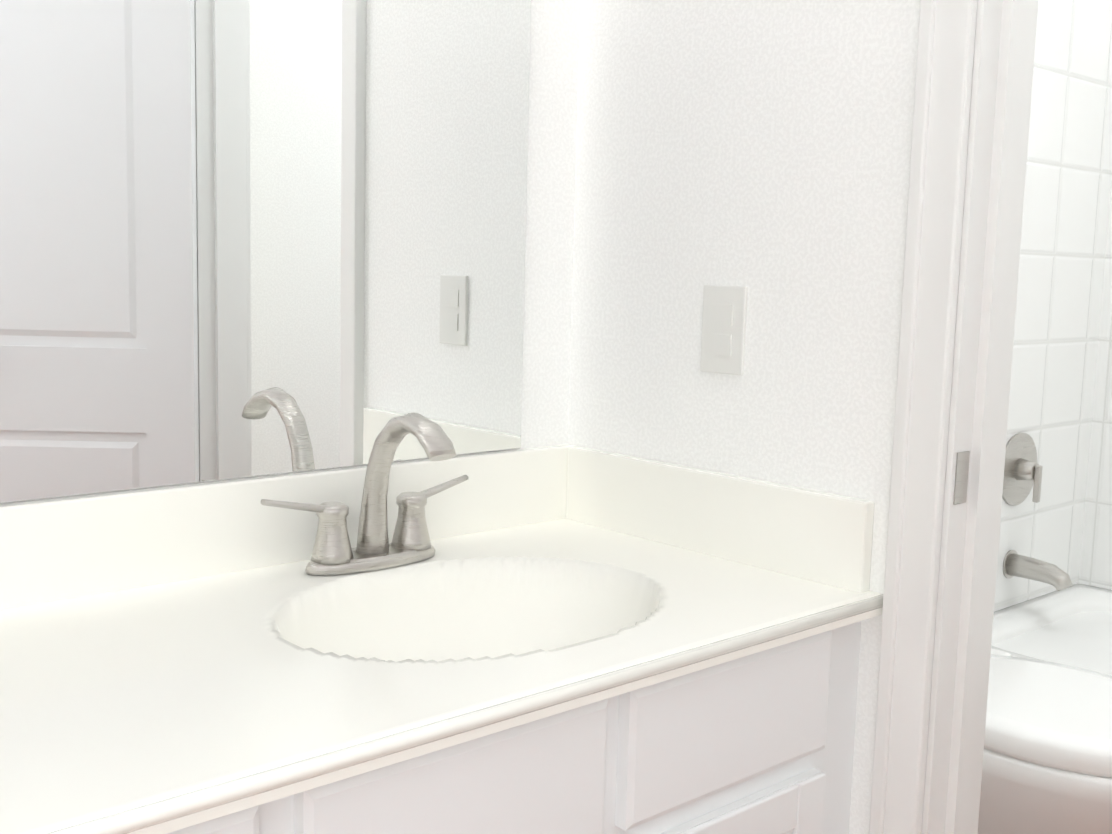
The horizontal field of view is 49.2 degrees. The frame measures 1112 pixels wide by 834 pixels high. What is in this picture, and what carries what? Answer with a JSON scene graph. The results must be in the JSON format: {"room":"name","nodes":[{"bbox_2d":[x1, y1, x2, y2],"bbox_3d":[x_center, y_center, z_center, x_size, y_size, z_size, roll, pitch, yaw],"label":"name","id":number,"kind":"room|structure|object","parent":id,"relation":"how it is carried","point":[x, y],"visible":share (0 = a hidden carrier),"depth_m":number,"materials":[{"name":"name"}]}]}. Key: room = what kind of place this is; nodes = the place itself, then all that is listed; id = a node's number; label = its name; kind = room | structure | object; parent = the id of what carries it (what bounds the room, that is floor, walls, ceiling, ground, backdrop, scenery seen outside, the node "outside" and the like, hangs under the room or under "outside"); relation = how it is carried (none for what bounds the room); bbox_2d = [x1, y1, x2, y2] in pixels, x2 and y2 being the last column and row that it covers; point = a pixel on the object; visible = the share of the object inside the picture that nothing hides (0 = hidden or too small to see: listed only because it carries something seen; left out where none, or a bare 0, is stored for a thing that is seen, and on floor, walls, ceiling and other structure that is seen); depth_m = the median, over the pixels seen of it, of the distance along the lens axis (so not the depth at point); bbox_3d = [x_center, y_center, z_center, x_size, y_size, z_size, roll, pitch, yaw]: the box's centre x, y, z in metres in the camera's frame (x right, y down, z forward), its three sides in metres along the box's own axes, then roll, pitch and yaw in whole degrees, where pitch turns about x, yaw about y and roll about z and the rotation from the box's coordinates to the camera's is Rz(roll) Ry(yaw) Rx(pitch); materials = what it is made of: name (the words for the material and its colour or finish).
{"room":"bathroom","nodes":[
{"label":"bathroom","id":0,"kind":"room"},
{"bbox_2d":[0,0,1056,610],"bbox_3d":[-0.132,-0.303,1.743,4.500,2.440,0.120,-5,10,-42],"label":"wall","id":1,"kind":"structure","parent":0,"point":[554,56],"depth_m":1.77,"materials":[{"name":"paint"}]},
{"bbox_2d":[0,0,530,502],"bbox_3d":[-0.763,-0.423,1.062,1.950,1.068,0.006,-5,10,-42],"label":"mirror","id":2,"kind":"object","parent":1,"relation":"attached to","point":[244,238],"visible":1,"depth_m":1.45,"materials":[{"name":"clear glass"}]},
{"bbox_2d":[568,0,919,833],"bbox_3d":[1.080,-0.146,0.741,0.120,2.440,3.010,-5,10,-42],"label":"wall","id":3,"kind":"structure","parent":0,"point":[760,150],"depth_m":1.56,"materials":[{"name":"paint"}]},
{"bbox_2d":[700,285,747,375],"bbox_3d":[0.221,-0.115,1.602,0.008,0.116,0.072,-5,10,-42],"label":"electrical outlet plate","id":4,"kind":"object","parent":3,"relation":"attached to","point":[723,329],"visible":1,"depth_m":1.60,"materials":[{"name":"white plastic"}]},
{"bbox_2d":[869,0,1038,833],"bbox_3d":[0.700,-0.042,1.172,0.164,2.106,0.742,-5,10,-42],"label":"door frame","id":5,"kind":"structure","parent":3,"relation":"attached to","point":[971,116],"depth_m":1.39,"materials":[{"name":"white paint"}]},
{"bbox_3d":[0.907,1.112,0.723,4.500,0.060,3.600,-5,10,-42],"label":"floor","id":6,"kind":"structure","parent":0,"visible":0},
{"bbox_2d":[0,444,882,833],"bbox_3d":[-0.574,0.569,0.997,2.080,0.870,0.570,-5,10,-42],"label":"bathroom vanity","id":7,"kind":"object","parent":6,"relation":"on","point":[566,638],"visible":1,"depth_m":1.30,"materials":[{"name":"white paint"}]},
{"bbox_2d":[261,412,468,575],"bbox_3d":[-0.189,0.091,1.469,0.299,0.200,0.183,-5,10,-42],"label":"faucet","id":8,"kind":"object","parent":7,"relation":"on","point":[335,553],"visible":1,"depth_m":1.48,"materials":[{"name":"silver metal"}]},
{"bbox_2d":[978,648,1111,833],"bbox_3d":[0.750,0.477,2.050,0.477,0.861,0.750,-5,10,-42],"label":"toilet","id":9,"kind":"object","parent":6,"relation":"on","point":[1047,762],"visible":0.15,"depth_m":1.85,"materials":[{"name":"white ceramic"}]},
{"bbox_2d":[991,584,1111,675],"bbox_3d":[1.556,0.713,2.318,0.752,0.370,1.516,-5,10,-42],"label":"bathtub","id":10,"kind":"object","parent":6,"relation":"on","point":[1071,626],"visible":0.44,"depth_m":2.76,"materials":[{"name":"white ceramic"}]},
{"bbox_3d":[2.448,-0.253,1.891,0.120,2.440,3.130,-5,10,-42],"label":"wall","id":11,"kind":"structure","parent":0,"visible":0},
{"bbox_2d":[994,0,1111,611],"bbox_3d":[1.576,-0.343,2.178,0.780,1.759,1.520,-5,10,-42],"label":"tiled wall","id":12,"kind":"structure","parent":11,"relation":"attached to","point":[1060,407],"depth_m":2.87,"materials":[{"name":"white tile"}]},
{"bbox_2d":[1002,433,1072,591],"bbox_3d":[1.156,-0.361,2.659,0.170,1.521,0.231,-5,10,-42],"label":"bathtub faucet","id":13,"kind":"object","parent":12,"relation":"attached to","point":[1023,468],"visible":0.96,"depth_m":2.78,"materials":[{"name":"silver metal"}]}
]}

